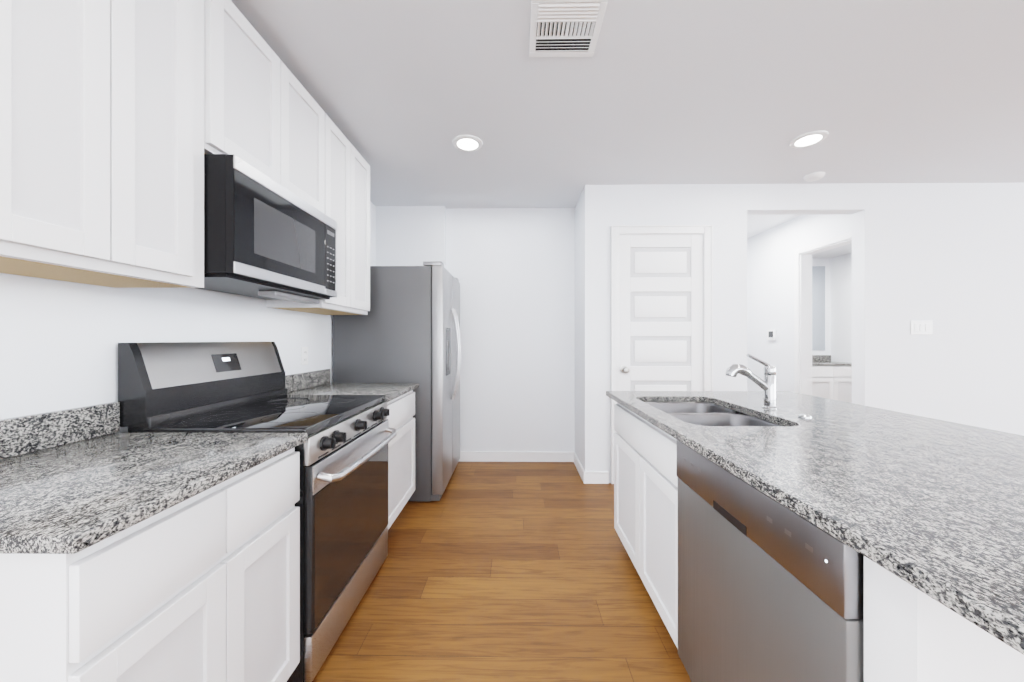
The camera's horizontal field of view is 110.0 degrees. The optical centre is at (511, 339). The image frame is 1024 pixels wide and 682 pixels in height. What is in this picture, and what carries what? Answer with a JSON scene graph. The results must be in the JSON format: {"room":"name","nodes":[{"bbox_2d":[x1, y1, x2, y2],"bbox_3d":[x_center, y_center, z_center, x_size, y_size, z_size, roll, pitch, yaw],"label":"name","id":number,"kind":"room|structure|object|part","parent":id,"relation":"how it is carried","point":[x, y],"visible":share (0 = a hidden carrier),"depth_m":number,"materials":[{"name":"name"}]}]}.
{"room":"kitchen","nodes":[
{"label":"kitchen","id":0,"kind":"room"},
{"bbox_2d":[0,201,375,431],"bbox_3d":[-1.470,-0.050,-0.413,0.120,2.570,8.380,0,0,1],"label":"wall","id":1,"kind":"structure","parent":0,"point":[60,341],"depth_m":1.21,"materials":[{"name":"white paint"}]},
{"bbox_2d":[0,0,203,287],"bbox_3d":[-1.225,-0.728,0.949,0.333,1.098,0.608,0,0,1],"label":"upper cabinet","id":2,"kind":"object","parent":1,"relation":"attached to","point":[101,142],"visible":1,"depth_m":0.94,"materials":[{"name":"white wood"}]},
{"bbox_2d":[204,0,324,213],"bbox_3d":[-1.217,-0.973,1.631,0.333,0.608,0.751,0,0,1],"label":"upper cabinet","id":3,"kind":"object","parent":1,"relation":"attached to","point":[264,112],"visible":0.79,"depth_m":1.50,"materials":[{"name":"white wood"}]},
{"bbox_2d":[198,154,336,303],"bbox_3d":[-1.176,-0.425,1.621,0.415,0.452,0.723,0,0,1],"label":"over-the-range microwave","id":4,"kind":"object","parent":1,"relation":"attached to","point":[266,237],"visible":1,"depth_m":1.42,"materials":[{"name":"black metal"}]},
{"bbox_2d":[301,347,307,364],"bbox_3d":[-1.371,0.107,2.371,0.008,0.120,0.074,0,0,1],"label":"outlet","id":5,"kind":"object","parent":1,"relation":"attached to","point":[304,355],"visible":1,"depth_m":2.37,"materials":[{"name":"white plastic"}]},
{"bbox_2d":[266,113,369,314],"bbox_3d":[-1.209,-0.728,2.320,0.333,1.098,0.620,0,0,1],"label":"upper cabinet","id":6,"kind":"object","parent":1,"relation":"attached to","point":[347,187],"visible":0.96,"depth_m":2.27,"materials":[{"name":"white wood"}]},
{"bbox_2d":[376,206,445,268],"bbox_3d":[-1.016,-0.050,3.675,0.690,2.570,0.195,0,0,1],"label":"wall","id":7,"kind":"structure","parent":0,"point":[410,235],"depth_m":3.58,"materials":[{"name":"white paint"}]},
{"bbox_2d":[312,461,690,681],"bbox_3d":[3.269,1.265,0.751,9.720,0.060,10.820,0,0,1],"label":"floor","id":8,"kind":"structure","parent":0,"point":[507,572],"depth_m":1.72,"materials":[{"name":"brown wood"}]},
{"bbox_2d":[0,447,299,681],"bbox_3d":[-1.063,0.793,0.927,0.658,0.883,0.628,0,0,1],"label":"base cabinet","id":9,"kind":"object","parent":8,"relation":"on","point":[203,586],"visible":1,"depth_m":0.79,"materials":[{"name":"white wood"}]},
{"bbox_2d":[0,402,307,553],"bbox_3d":[-1.051,0.284,0.915,0.683,0.134,0.656,0,0,1],"label":"countertop","id":10,"kind":"structure","parent":9,"relation":"on","point":[74,480],"depth_m":0.89,"materials":[{"name":"stone"}]},
{"bbox_2d":[118,342,396,681],"bbox_3d":[-0.996,0.617,1.627,0.757,1.212,0.762,0,0,1],"label":"range","id":11,"kind":"object","parent":8,"relation":"on","point":[239,387],"visible":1,"depth_m":1.44,"materials":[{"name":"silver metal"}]},
{"bbox_2d":[333,261,460,501],"bbox_3d":[-0.898,0.316,3.116,0.904,1.814,0.826,0,0,1],"label":"fridge","id":12,"kind":"object","parent":8,"relation":"on","point":[406,329],"visible":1,"depth_m":2.71,"materials":[{"name":"grey metal"}]},
{"bbox_2d":[387,390,414,529],"bbox_3d":[-1.046,0.793,2.334,0.658,0.883,0.637,0,0,1],"label":"base cabinet","id":13,"kind":"object","parent":8,"relation":"on","point":[401,464],"visible":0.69,"depth_m":2.34,"materials":[{"name":"white wood"}]},
{"bbox_2d":[285,369,418,401],"bbox_3d":[-1.034,0.284,2.335,0.683,0.134,0.646,0,0,1],"label":"countertop","id":14,"kind":"structure","parent":13,"relation":"on","point":[317,382],"depth_m":2.32,"materials":[{"name":"stone"}]},
{"bbox_2d":[614,402,712,556],"bbox_3d":[0.938,0.793,1.937,0.630,0.884,0.513,0,0,1],"label":"base cabinet","id":15,"kind":"object","parent":8,"relation":"on","point":[621,414],"depth_m":2.05,"materials":[{"name":"white wood"}]},
{"bbox_2d":[630,411,750,633],"bbox_3d":[0.933,0.793,1.545,0.630,0.884,0.513,0,0,1],"label":"base cabinet","id":16,"kind":"object","parent":8,"relation":"on","point":[649,445],"depth_m":1.60,"materials":[{"name":"white wood"}]},
{"bbox_2d":[677,440,863,681],"bbox_3d":[0.898,0.794,0.953,0.627,0.873,0.660,0,0,1],"label":"dishwasher","id":17,"kind":"object","parent":8,"relation":"on","point":[770,589],"visible":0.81,"depth_m":0.86,"materials":[{"name":"grey metal"}]},
{"bbox_2d":[812,363,851,402],"bbox_3d":[4.596,0.811,5.620,1.258,0.848,0.548,0,0,1],"label":"bathroom vanity","id":18,"kind":"object","parent":8,"relation":"on","point":[832,380],"depth_m":5.35,"materials":[{"name":"white wood"}]},
{"bbox_2d":[670,435,1023,681],"bbox_3d":[0.926,0.793,0.942,0.630,0.884,0.816,0,0,1],"label":"base cabinet","id":19,"kind":"object","parent":8,"relation":"on","point":[912,633],"depth_m":0.55,"materials":[{"name":"white wood"}]},
{"bbox_2d":[606,391,1023,654],"bbox_3d":[1.147,0.328,1.304,1.138,0.046,1.875,0,0,1],"label":"countertop","id":20,"kind":"structure","parent":19,"relation":"on","point":[932,508],"depth_m":0.82,"materials":[{"name":"stone"}]},
{"bbox_2d":[645,402,781,425],"bbox_3d":[0.891,0.462,1.676,0.443,0.216,0.713,0,0,1],"label":"sink","id":21,"kind":"object","parent":20,"relation":"in","point":[703,414],"visible":0.1,"depth_m":1.70,"materials":[{"name":"silver metal"}]},
{"bbox_2d":[725,354,777,408],"bbox_3d":[1.122,0.193,1.682,0.235,0.256,0.060,0,0,1],"label":"faucet","id":22,"kind":"object","parent":20,"relation":"on","point":[767,384],"visible":1,"depth_m":1.67,"materials":[{"name":"silver metal"}]},
{"bbox_3d":[1.200,0.313,1.469,0.046,0.015,0.046,0,0,1],"label":"air gap cap","id":23,"kind":"part","parent":20,"relation":"part of","materials":[{"name":"silver metal"}]},
{"bbox_2d":[446,208,574,451],"bbox_3d":[0.043,-0.050,3.700,1.428,2.570,0.120,0,0,1],"label":"wall","id":24,"kind":"structure","parent":0,"point":[512,270],"depth_m":3.64,"materials":[{"name":"white paint"}]},
{"bbox_2d":[459,451,573,461],"bbox_3d":[-0.025,1.185,3.634,1.322,0.100,0.014,0,0,1],"label":"baseboard","id":25,"kind":"structure","parent":24,"relation":"attached to","point":[487,456],"depth_m":3.63,"materials":[{"name":"white wood"}]},
{"bbox_2d":[575,185,598,471],"bbox_3d":[0.693,-0.050,3.360,0.120,2.570,0.545,0,0,1],"label":"wall","id":26,"kind":"structure","parent":0,"point":[587,329],"depth_m":3.09,"materials":[{"name":"white paint"}]},
{"bbox_2d":[574,452,584,483],"bbox_3d":[0.626,1.185,3.346,0.014,0.100,0.545,0,0,1],"label":"baseboard","id":27,"kind":"structure","parent":26,"relation":"attached to","point":[579,467],"depth_m":3.28,"materials":[{"name":"white wood"}]},
{"bbox_2d":[231,0,1023,257],"bbox_3d":[3.269,-1.365,0.751,9.720,0.060,10.820,0,0,1],"label":"ceiling","id":28,"kind":"structure","parent":0,"point":[403,93],"depth_m":1.94,"materials":[{"name":"white paint"}]},
{"bbox_2d":[453,135,482,151],"bbox_3d":[-0.301,-1.329,2.434,0.204,0.012,0.204,0,0,1],"label":"recessed light","id":29,"kind":"object","parent":28,"relation":"in","point":[468,143],"visible":1,"depth_m":2.42,"materials":[{"name":"white plastic"}]},
{"bbox_2d":[529,0,607,56],"bbox_3d":[0.228,-1.329,1.532,0.300,0.011,0.300,0,0,1],"label":"ceiling vent","id":30,"kind":"object","parent":28,"relation":"in","point":[565,28],"visible":1,"depth_m":1.52,"materials":[{"name":"white metal"}]},
{"bbox_2d":[789,130,828,147],"bbox_3d":[1.974,-1.329,2.387,0.204,0.012,0.204,0,0,1],"label":"recessed light","id":31,"kind":"object","parent":28,"relation":"in","point":[808,139],"visible":1,"depth_m":2.38,"materials":[{"name":"white plastic"}]},
{"bbox_2d":[803,171,824,181],"bbox_3d":[2.455,-1.317,2.911,0.136,0.034,0.136,0,0,1],"label":"smoke detector","id":32,"kind":"object","parent":28,"relation":"attached to","point":[814,176],"visible":1,"depth_m":2.88,"materials":[{"name":"white plastic"}]},
{"bbox_2d":[747,214,851,391],"bbox_3d":[3.175,-0.050,4.623,0.120,2.570,2.820,0,0,1],"label":"wall","id":33,"kind":"structure","parent":0,"point":[770,279],"depth_m":4.20,"materials":[{"name":"white paint"}]},
{"bbox_2d":[767,330,775,339],"bbox_3d":[3.098,-0.055,4.276,0.022,0.124,0.125,0,0,1],"label":"thermostat","id":34,"kind":"object","parent":33,"relation":"attached to","point":[771,334],"visible":1,"depth_m":4.26,"materials":[{"name":"white plastic"}]},
{"bbox_2d":[794,231,851,395],"bbox_3d":[3.153,0.126,3.538,0.138,2.218,0.766,0,0,1],"label":"door frame","id":35,"kind":"structure","parent":33,"relation":"attached to","point":[802,322],"depth_m":3.85,"materials":[{"name":"white wood"}]},
{"bbox_2d":[599,183,1023,482],"bbox_3d":[4.454,-0.050,3.102,7.407,2.570,0.120,0,0,1],"label":"wall","id":36,"kind":"structure","parent":0,"point":[947,259],"depth_m":3.06,"materials":[{"name":"white paint"}]},
{"bbox_2d":[585,472,608,483],"bbox_3d":[0.730,1.185,3.080,0.200,0.100,0.014,0,0,1],"label":"baseboard","id":37,"kind":"structure","parent":36,"relation":"attached to","point":[596,477],"depth_m":3.07,"materials":[{"name":"white wood"}]},
{"bbox_2d":[619,234,703,390],"bbox_3d":[1.286,0.146,3.066,0.763,2.154,0.107,0,0,1],"label":"pantry door","id":38,"kind":"structure","parent":36,"relation":"in","point":[661,312],"depth_m":3.09,"materials":[{"name":"white wood"}]},
{"bbox_2d":[611,225,712,483],"bbox_3d":[1.282,0.129,3.127,0.863,2.212,0.145,0,0,1],"label":"door frame","id":39,"kind":"structure","parent":36,"relation":"attached to","point":[705,230],"depth_m":3.06,"materials":[{"name":"white wood"}]},
{"bbox_2d":[911,321,932,334],"bbox_3d":[3.486,-0.103,3.048,0.185,0.120,0.008,0,0,1],"label":"switch plate","id":40,"kind":"object","parent":36,"relation":"attached to","point":[921,327],"visible":1,"depth_m":3.05,"materials":[{"name":"white plastic"}]},
{"bbox_2d":[812,258,829,354],"bbox_3d":[4.301,-0.050,5.959,2.100,2.570,0.120,0,0,1],"label":"wall","id":41,"kind":"structure","parent":0,"point":[825,262],"depth_m":5.89,"materials":[{"name":"white paint"}]},
{"bbox_2d":[812,266,824,349],"bbox_3d":[4.705,-0.515,5.890,0.870,1.380,0.006,0,0,1],"label":"bathroom mirror","id":42,"kind":"object","parent":41,"relation":"attached to","point":[818,307],"visible":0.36,"depth_m":5.88,"materials":[{"name":"clear glass"}]},
{"bbox_2d":[812,355,831,362],"bbox_3d":[4.594,0.305,5.884,1.268,0.100,0.020,0,0,1],"label":"backsplash","id":43,"kind":"structure","parent":41,"relation":"attached to","point":[815,358],"depth_m":5.87,"materials":[{"name":"grey stone"}]},
{"bbox_2d":[830,253,851,362],"bbox_3d":[5.274,-0.050,4.520,0.120,2.570,2.735,0,0,1],"label":"wall","id":44,"kind":"structure","parent":0,"point":[840,308],"depth_m":5.68,"materials":[{"name":"white paint"}]}
]}

